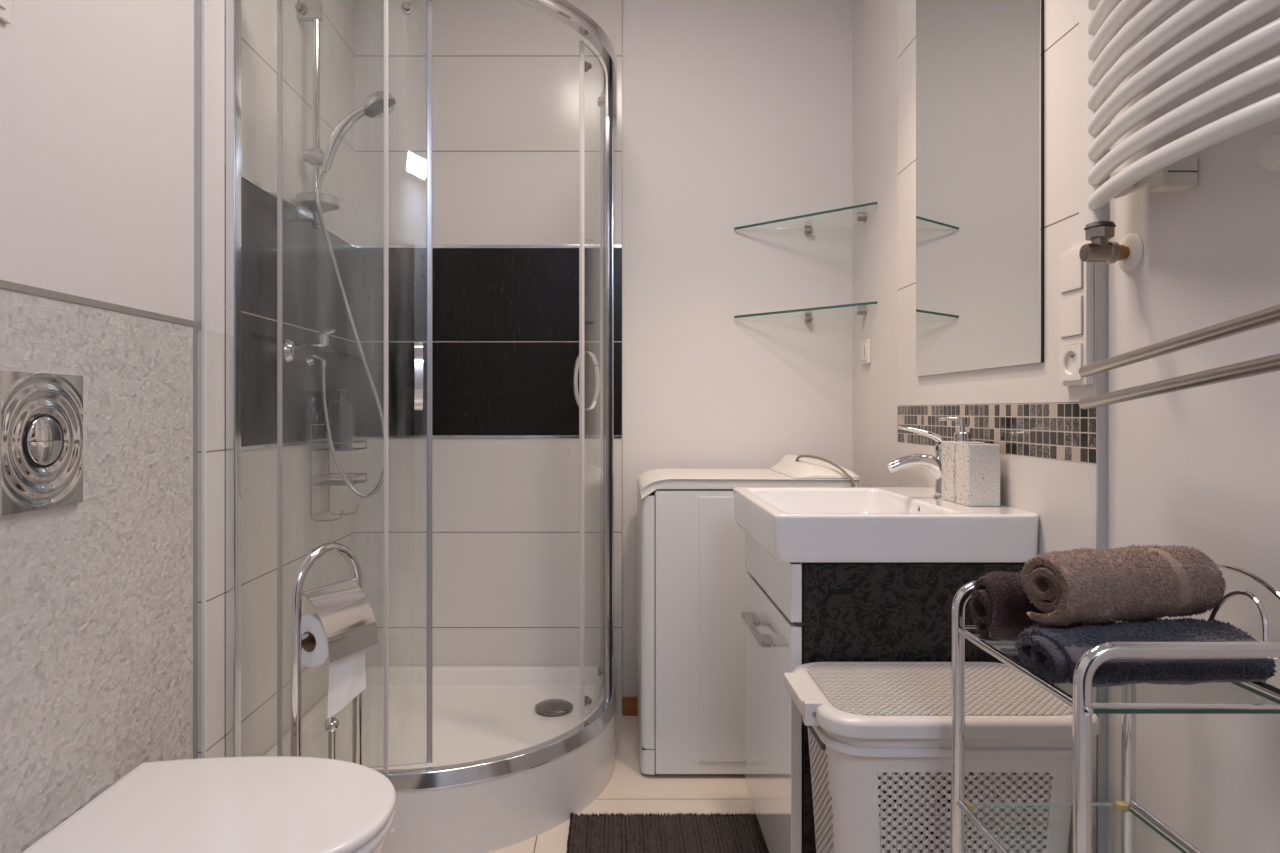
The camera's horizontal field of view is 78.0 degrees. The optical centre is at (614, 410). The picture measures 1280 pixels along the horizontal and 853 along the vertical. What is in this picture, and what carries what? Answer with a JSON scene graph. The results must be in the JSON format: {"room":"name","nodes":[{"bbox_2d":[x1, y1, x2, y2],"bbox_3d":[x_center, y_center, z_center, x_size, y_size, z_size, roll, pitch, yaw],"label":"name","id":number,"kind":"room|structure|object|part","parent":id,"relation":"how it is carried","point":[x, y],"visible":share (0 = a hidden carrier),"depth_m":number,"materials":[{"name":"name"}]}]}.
{"room":"bathroom","nodes":[
{"label":"bathroom","id":0,"kind":"room"},
{"bbox_2d":[0,0,354,852],"bbox_3d":[-0.993,-0.250,0.650,0.214,2.580,4.400,0,0,0],"label":"wall","id":1,"kind":"structure","parent":0,"point":[113,112],"depth_m":1.56,"materials":[{"name":"paint"}]},
{"bbox_2d":[0,0,11,23],"bbox_3d":[-0.904,-0.627,1.134,0.013,0.098,0.098,0,0,0],"label":"cover plate","id":2,"kind":"object","parent":1,"relation":"attached to","point":[5,5],"visible":1,"depth_m":1.17,"materials":[{"name":"white plastic"}]},
{"bbox_2d":[0,370,82,515],"bbox_3d":[-0.899,0.047,1.245,0.017,0.213,0.177,0,0,0],"label":"flush plate","id":3,"kind":"object","parent":1,"relation":"attached to","point":[41,414],"visible":1,"depth_m":1.23,"materials":[{"name":"silver metal"}]},
{"bbox_3d":[-0.908,0.423,0.857,0.007,1.234,1.713,0,0,0],"label":"tile edge trim","id":4,"kind":"part","parent":1,"relation":"part of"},
{"bbox_3d":[-0.891,-0.250,1.712,0.008,2.580,0.004,0,0,0],"label":"corner trim","id":5,"kind":"part","parent":1,"relation":"part of","materials":[{"name":"silver metal"}]},
{"bbox_2d":[21,756,395,852],"bbox_3d":[-0.629,0.781,1.245,0.552,0.318,0.380,0,0,0],"label":"toilet","id":6,"kind":"object","parent":1,"relation":"attached to","point":[251,804],"visible":1,"depth_m":1.23,"materials":[{"name":"white plastic"}]},
{"bbox_3d":[-0.599,0.654,1.245,0.490,0.020,0.378,0,0,0],"label":"seat","id":7,"kind":"part","parent":6,"relation":"part of","materials":[{"name":"white plastic"}]},
{"bbox_3d":[-0.634,0.802,1.245,0.542,0.276,0.374,0,0,0],"label":"bowl","id":8,"kind":"part","parent":6,"relation":"part of","materials":[{"name":"white ceramic"}]},
{"bbox_2d":[283,328,339,366],"bbox_3d":[-0.835,-0.179,2.220,0.106,0.109,0.214,0,0,0],"label":"shower mixer","id":9,"kind":"object","parent":1,"relation":"attached to","point":[321,351],"visible":1,"depth_m":2.17,"materials":[{"name":"silver metal"}]},
{"bbox_3d":[-0.814,-0.208,2.220,0.062,0.052,0.044,0,0,0],"label":"lever","id":10,"kind":"part","parent":9,"relation":"part of","materials":[{"name":"silver metal"}]},
{"bbox_2d":[296,0,339,228],"bbox_3d":[-0.829,-0.838,2.200,0.119,0.645,0.116,0,0,0],"label":"riser rail","id":11,"kind":"object","parent":1,"relation":"attached to","point":[305,201],"visible":0.85,"depth_m":2.21,"materials":[{"name":"silver metal"}]},
{"bbox_3d":[-0.839,-0.838,2.220,0.021,0.645,0.021,0,0,0],"label":"rail","id":12,"kind":"part","parent":11,"relation":"part of","materials":[{"name":"silver metal"}]},
{"bbox_3d":[-0.827,-0.555,2.200,0.116,0.078,0.116,0,0,0],"label":"soap dish","id":13,"kind":"part","parent":11,"relation":"part of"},
{"bbox_2d":[315,91,397,498],"bbox_3d":[-0.713,-0.317,2.190,0.213,1.132,0.115,0,0,-12],"label":"shower","id":14,"kind":"object","parent":11,"relation":"attached to","point":[373,107],"visible":0.87,"depth_m":2.19,"materials":[{"name":"silver metal"}]},
{"bbox_3d":[-0.753,-0.759,2.200,0.131,0.180,0.034,0,0,0],"label":"handle","id":15,"kind":"part","parent":14,"relation":"part of","materials":[{"name":"silver metal"}]},
{"bbox_2d":[310,423,366,521],"bbox_3d":[-0.823,0.179,2.360,0.121,0.283,0.145,0,0,0],"label":"wire caddy","id":16,"kind":"object","parent":1,"relation":"attached to","point":[328,482],"visible":0.86,"depth_m":2.30,"materials":[{"name":"metal"}]},
{"bbox_2d":[312,473,366,485],"bbox_3d":[-0.822,0.204,2.360,0.121,0.026,0.144,0,0,0],"label":"basket","id":17,"kind":"object","parent":16,"relation":"on","point":[329,482],"depth_m":2.36,"materials":[{"name":"metal"}]},
{"bbox_2d":[312,441,366,450],"bbox_3d":[-0.822,0.104,2.360,0.121,0.026,0.144,0,0,0],"label":"basket","id":18,"kind":"object","parent":16,"relation":"on","point":[320,442],"depth_m":2.30,"materials":[{"name":"metal"}]},
{"bbox_2d":[329,390,351,448],"bbox_3d":[-0.819,0.024,2.360,0.052,0.175,0.080,0,0,0],"label":"shampoo bottle","id":19,"kind":"object","parent":16,"relation":"on","point":[340,410],"visible":0.94,"depth_m":2.33,"materials":[{"name":"plastic"}]},
{"bbox_2d":[355,0,852,714],"bbox_3d":[-0.050,-0.250,2.773,2.100,2.580,0.153,0,0,0],"label":"wall","id":20,"kind":"structure","parent":0,"point":[731,114],"depth_m":2.70,"materials":[{"name":"tile"}]},
{"bbox_2d":[623,696,636,715],"bbox_3d":[0.420,1.009,2.701,0.789,0.062,0.015,0,0,0],"label":"baseboard","id":21,"kind":"structure","parent":20,"relation":"attached to","point":[629,702],"depth_m":2.69,"materials":[{"name":"brown wood"}]},
{"bbox_2d":[734,301,876,321],"bbox_3d":[0.611,-0.323,2.579,0.406,0.035,0.257,0,0,0],"label":"glass corner shelf","id":22,"kind":"object","parent":20,"relation":"attached to","point":[860,312],"visible":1,"depth_m":2.57,"materials":[{"name":"clear glass"}]},
{"bbox_2d":[734,202,876,233],"bbox_3d":[0.611,-0.627,2.579,0.406,0.043,0.257,0,0,0],"label":"glass corner shelf","id":23,"kind":"object","parent":20,"relation":"attached to","point":[859,218],"visible":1,"depth_m":2.57,"materials":[{"name":"clear glass"}]},
{"bbox_2d":[487,714,754,852],"bbox_3d":[-0.100,1.100,0.550,2.200,0.120,4.900,0,0,0],"label":"floor","id":24,"kind":"structure","parent":0,"point":[629,790],"depth_m":2.14,"materials":[{"name":"tile"}]},
{"bbox_2d":[290,542,377,764],"bbox_3d":[-0.587,0.654,1.615,0.190,0.769,0.190,0,0,0],"label":"toilet paper stand","id":25,"kind":"object","parent":24,"relation":"on","point":[347,618],"visible":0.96,"depth_m":1.58,"materials":[{"name":"silver metal"}]},
{"bbox_3d":[-0.587,0.446,1.613,0.012,0.012,0.165,0,0,24],"label":"roll arm","id":26,"kind":"part","parent":25,"relation":"part of","materials":[{"name":"silver metal"}]},
{"bbox_3d":[-0.577,0.640,1.611,0.029,0.029,0.029,0,0,0],"label":"knob","id":27,"kind":"part","parent":25,"relation":"part of","materials":[{"name":"silver metal"}]},
{"bbox_3d":[-0.577,0.837,1.611,0.015,0.374,0.015,0,0,0],"label":"spare roll post","id":28,"kind":"part","parent":25,"relation":"part of","materials":[{"name":"silver metal"}]},
{"bbox_2d":[302,612,365,718],"bbox_3d":[-0.585,0.506,1.616,0.106,0.200,0.110,0,0,24],"label":"toilet paper roll","id":29,"kind":"object","parent":25,"relation":"hanging from","point":[347,674],"visible":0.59,"depth_m":1.57,"materials":[{"name":"paper"}]},
{"bbox_2d":[264,666,616,852],"bbox_3d":[-0.441,0.954,2.249,0.892,0.172,0.898,0,0,0],"label":"shower tray","id":30,"kind":"object","parent":24,"relation":"on","point":[479,712],"visible":0.74,"depth_m":2.21,"materials":[{"name":"white plastic"}]},
{"bbox_2d":[226,0,617,790],"bbox_3d":[-0.306,-0.088,2.114,0.434,1.910,1.270,0,0,45],"label":"shower enclosure","id":31,"kind":"object","parent":30,"relation":"on","point":[564,11],"visible":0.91,"depth_m":1.85,"materials":[{"name":"metal"}]},
{"bbox_3d":[-0.613,-0.083,1.845,0.356,1.815,0.039,0,0,0],"label":"sliding door","id":32,"kind":"part","parent":31,"relation":"part of","materials":[{"name":"clear glass"}]},
{"bbox_3d":[-0.461,-0.082,1.849,0.019,0.160,0.072,0,0,-16],"label":"handle","id":33,"kind":"part","parent":31,"relation":"part of","materials":[{"name":"silver metal"}]},
{"bbox_3d":[-0.307,0.850,2.114,0.431,0.035,1.267,0,0,45],"label":"rail","id":34,"kind":"part","parent":31,"relation":"part of","materials":[{"name":"metal"}]},
{"bbox_3d":[-0.304,-1.020,2.111,0.427,0.046,1.270,0,0,45],"label":"rail","id":35,"kind":"part","parent":31,"relation":"part of","materials":[{"name":"silver metal"}]},
{"bbox_3d":[-0.077,-0.082,2.141,0.072,0.160,0.019,0,0,25],"label":"handle","id":36,"kind":"part","parent":31,"relation":"part of","materials":[{"name":"silver metal"}]},
{"bbox_3d":[-0.049,-0.083,2.291,0.036,1.815,0.357,0,0,8],"label":"sliding door","id":37,"kind":"part","parent":31,"relation":"part of","materials":[{"name":"clear glass"}]},
{"bbox_2d":[566,812,768,852],"bbox_3d":[0.137,1.031,1.755,0.503,0.016,0.534,0,0,0],"label":"bath mat","id":38,"kind":"object","parent":24,"relation":"on","point":[603,833],"visible":0.93,"depth_m":1.92,"materials":[{"name":"black fabric"}]},
{"bbox_2d":[637,454,859,774],"bbox_3d":[0.388,0.585,2.434,0.630,0.885,0.408,0,0,0],"label":"washing machine","id":39,"kind":"object","parent":24,"relation":"on","point":[691,569],"visible":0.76,"depth_m":2.23,"materials":[{"name":"white metal"}]},
{"bbox_3d":[0.093,0.994,2.434,0.040,0.068,0.402,0,0,0],"label":"kick panel","id":40,"kind":"part","parent":39,"relation":"part of","materials":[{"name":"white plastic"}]},
{"bbox_3d":[0.093,0.598,2.434,0.040,0.716,0.402,0,0,0],"label":"panel","id":41,"kind":"part","parent":39,"relation":"part of","materials":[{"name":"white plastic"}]},
{"bbox_3d":[0.381,0.221,2.434,0.618,0.057,0.407,0,0,0],"label":"lid","id":42,"kind":"part","parent":39,"relation":"part of","materials":[{"name":"plastic"}]},
{"bbox_3d":[0.609,0.168,2.449,0.188,0.050,0.372,0,0,0],"label":"control panel","id":43,"kind":"part","parent":39,"relation":"part of","materials":[{"name":"plastic"}]},
{"bbox_2d":[795,455,854,486],"bbox_3d":[0.607,0.235,2.339,0.040,0.209,0.282,0,0,-24],"label":"power cord","id":44,"kind":"object","parent":39,"relation":"on","point":[799,456],"visible":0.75,"depth_m":2.29,"materials":[{"name":"white plastic"}]},
{"bbox_2d":[741,532,1037,852],"bbox_3d":[0.550,0.664,1.751,0.496,0.752,0.522,0,0,0],"label":"vanity cabinet","id":45,"kind":"object","parent":24,"relation":"on","point":[795,614],"visible":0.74,"depth_m":1.49,"materials":[{"name":"laminate"}]},
{"bbox_3d":[0.317,0.486,1.765,0.030,0.010,0.250,0,0,0],"label":"handle","id":46,"kind":"part","parent":45,"relation":"part of","materials":[{"name":"silver metal"}]},
{"bbox_3d":[0.342,0.344,1.751,0.020,0.110,0.522,0,0,0],"label":"drawer","id":47,"kind":"part","parent":45,"relation":"part of","materials":[{"name":"white paint"}]},
{"bbox_3d":[0.342,0.680,1.751,0.020,0.544,0.522,0,0,0],"label":"door","id":48,"kind":"part","parent":45,"relation":"part of","materials":[{"name":"white paint"}]},
{"bbox_2d":[733,487,1038,562],"bbox_3d":[0.549,0.241,1.748,0.500,0.094,0.547,0,0,0],"label":"washbasin","id":49,"kind":"object","parent":45,"relation":"in","point":[792,524],"visible":0.98,"depth_m":1.48,"materials":[{"name":"white ceramic"}]},
{"bbox_2d":[887,426,948,498],"bbox_3d":[0.684,0.113,1.762,0.151,0.161,0.048,0,0,0],"label":"faucet","id":50,"kind":"object","parent":49,"relation":"on","point":[934,463],"visible":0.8,"depth_m":1.75,"materials":[{"name":"silver metal"}]},
{"bbox_3d":[0.680,0.131,1.762,0.143,0.072,0.034,0,0,0],"label":"spout","id":51,"kind":"part","parent":50,"relation":"part of","materials":[{"name":"silver metal"}]},
{"bbox_3d":[0.690,0.058,1.762,0.115,0.051,0.032,0,0,0],"label":"lever","id":52,"kind":"part","parent":50,"relation":"part of","materials":[{"name":"silver metal"}]},
{"bbox_2d":[939,416,983,501],"bbox_3d":[0.741,0.102,1.706,0.083,0.182,0.065,0,0,0],"label":"soap dispenser","id":53,"kind":"object","parent":49,"relation":"on","point":[948,447],"visible":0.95,"depth_m":1.70,"materials":[{"name":"stone"}]},
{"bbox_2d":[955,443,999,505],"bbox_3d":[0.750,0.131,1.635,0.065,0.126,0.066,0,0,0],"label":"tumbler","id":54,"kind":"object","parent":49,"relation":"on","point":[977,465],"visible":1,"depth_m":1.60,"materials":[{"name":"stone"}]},
{"bbox_2d":[783,662,1098,852],"bbox_3d":[0.526,0.750,1.330,0.452,0.573,0.292,0,0,0],"label":"laundry basket","id":55,"kind":"object","parent":24,"relation":"on","point":[867,723],"visible":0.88,"depth_m":1.21,"materials":[{"name":"beige plastic"}]},
{"bbox_3d":[0.535,0.479,1.330,0.434,0.029,0.292,0,0,0],"label":"lid","id":56,"kind":"part","parent":55,"relation":"part of","materials":[{"name":"beige plastic"}]},
{"bbox_2d":[951,563,1279,852],"bbox_3d":[0.628,0.616,0.987,0.293,0.846,0.329,0,0,0],"label":"trolley","id":57,"kind":"object","parent":24,"relation":"on","point":[1080,701],"visible":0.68,"depth_m":0.91,"materials":[{"name":"silver metal"}]},
{"bbox_3d":[0.618,0.312,1.139,0.246,0.007,0.005,0,0,0],"label":"cross rod","id":58,"kind":"part","parent":57,"relation":"part of","materials":[{"name":"silver metal"}]},
{"bbox_3d":[0.494,0.562,0.988,0.010,0.010,0.303,0,0,0],"label":"rail","id":59,"kind":"part","parent":57,"relation":"part of","materials":[{"name":"silver metal"}]},
{"bbox_2d":[969,570,1045,641],"bbox_3d":[0.575,0.266,1.076,0.180,0.100,0.087,0,0,-8],"label":"rolled towel","id":60,"kind":"object","parent":57,"relation":"on","point":[1000,605],"visible":0.42,"depth_m":1.04,"materials":[{"name":"brown fabric"}]},
{"bbox_3d":[0.494,0.315,0.988,0.010,0.010,0.303,0,0,0],"label":"rail","id":61,"kind":"part","parent":57,"relation":"part of","materials":[{"name":"silver metal"}]},
{"bbox_2d":[972,803,1186,852],"bbox_3d":[0.618,0.569,0.989,0.234,0.005,0.309,0,0,0],"label":"glass shelf","id":62,"kind":"object","parent":57,"relation":"attached to","point":[1128,810],"depth_m":1.09,"materials":[{"name":"clear glass"}]},
{"bbox_2d":[973,634,1279,713],"bbox_3d":[0.618,0.322,0.988,0.234,0.005,0.284,0,0,0],"label":"glass shelf","id":63,"kind":"object","parent":57,"relation":"attached to","point":[1043,683],"depth_m":0.85,"materials":[{"name":"clear glass"}]},
{"bbox_2d":[1014,617,1276,686],"bbox_3d":[0.619,0.287,0.937,0.262,0.071,0.142,0,0,-7],"label":"rolled towel","id":64,"kind":"object","parent":57,"relation":"on","point":[1053,653],"visible":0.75,"depth_m":0.90,"materials":[{"name":"blue fabric"}]},
{"bbox_2d":[1020,544,1225,627],"bbox_3d":[0.626,0.216,0.977,0.254,0.097,0.100,0,0,-15],"label":"rolled towel","id":65,"kind":"object","parent":64,"relation":"on","point":[1134,583],"visible":1,"depth_m":0.94,"materials":[{"name":"brown fabric"}]},
{"bbox_3d":[0.741,0.562,0.988,0.010,0.010,0.303,0,0,0],"label":"rail","id":66,"kind":"part","parent":57,"relation":"part of","materials":[{"name":"silver metal"}]},
{"bbox_3d":[0.618,0.312,0.836,0.246,0.007,0.005,0,0,0],"label":"cross rod","id":67,"kind":"part","parent":57,"relation":"part of","materials":[{"name":"silver metal"}]},
{"bbox_3d":[0.741,0.315,0.988,0.010,0.010,0.303,0,0,0],"label":"rail","id":68,"kind":"part","parent":57,"relation":"part of","materials":[{"name":"silver metal"}]},
{"bbox_2d":[853,0,1279,852],"bbox_3d":[0.899,-0.250,0.650,0.202,2.580,4.400,0,0,0],"label":"wall","id":69,"kind":"structure","parent":0,"point":[1197,467],"depth_m":1.24,"materials":[{"name":"paint"},{"name":"cream ceramic tile"}]},
{"bbox_2d":[861,339,870,364],"bbox_3d":[0.808,-0.191,2.553,0.014,0.078,0.076,0,0,0],"label":"wall socket","id":70,"kind":"object","parent":69,"relation":"attached to","point":[865,344],"visible":1,"depth_m":2.53,"materials":[{"name":"white plastic"}]},
{"bbox_2d":[916,0,1043,376],"bbox_3d":[0.796,-0.590,1.776,0.008,1.000,0.607,0,0,0],"label":"wall mirror","id":71,"kind":"object","parent":69,"relation":"attached to","point":[980,63],"visible":1,"depth_m":1.73,"materials":[{"name":"silver mirror"}]},
{"bbox_2d":[1060,246,1093,385],"bbox_3d":[0.791,-0.161,1.357,0.018,0.234,0.079,0,0,0],"label":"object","id":72,"kind":"object","parent":69,"relation":"attached to","point":[1076,275],"visible":0.9,"depth_m":1.34,"materials":[{"name":"white plastic"}]},
{"bbox_2d":[1060,343,1082,380],"bbox_3d":[0.788,-0.083,1.357,0.014,0.061,0.061,0,0,0],"label":"socket","id":73,"kind":"object","parent":72,"relation":"attached to","point":[1071,354],"depth_m":1.36,"materials":[{"name":"plastic"}]},
{"bbox_3d":[0.807,-0.250,1.308,0.018,2.580,0.005,0,0,0],"label":"tile edge trim","id":74,"kind":"part","parent":69,"relation":"part of","materials":[{"name":"metal"}]},
{"bbox_2d":[1079,304,1279,408],"bbox_3d":[0.717,-0.076,0.864,0.196,0.148,0.674,0,0,0],"label":"towel rail","id":75,"kind":"object","parent":69,"relation":"attached to","point":[1271,315],"visible":1,"depth_m":0.92,"materials":[{"name":"metal"}]},
{"bbox_2d":[1085,0,1279,225],"bbox_3d":[0.753,-0.678,0.952,0.124,0.764,0.631,0,0,0],"label":"towel radiator","id":76,"kind":"object","parent":69,"relation":"attached to","point":[1171,167],"visible":1,"depth_m":1.03,"materials":[{"name":"white metal"}]},
{"bbox_2d":[1079,221,1142,271],"bbox_3d":[0.777,-0.258,1.248,0.075,0.076,0.060,0,0,0],"label":"radiator valve","id":77,"kind":"object","parent":76,"relation":"attached to","point":[1129,253],"visible":1,"depth_m":1.24,"materials":[{"name":"silver metal"}]},
{"bbox_3d":[0.777,-0.340,1.173,0.010,0.020,0.110,0,0,0],"label":"bracket arm","id":78,"kind":"part","parent":76,"relation":"part of","materials":[{"name":"beige plastic"}]},
{"bbox_2d":[1258,132,1279,170],"bbox_3d":[0.802,-0.314,0.955,0.026,0.045,0.045,0,0,0],"label":"round wall plate","id":79,"kind":"object","parent":69,"relation":"attached to","point":[1269,150],"visible":1,"depth_m":0.95,"materials":[{"name":"white plastic"}]}
]}

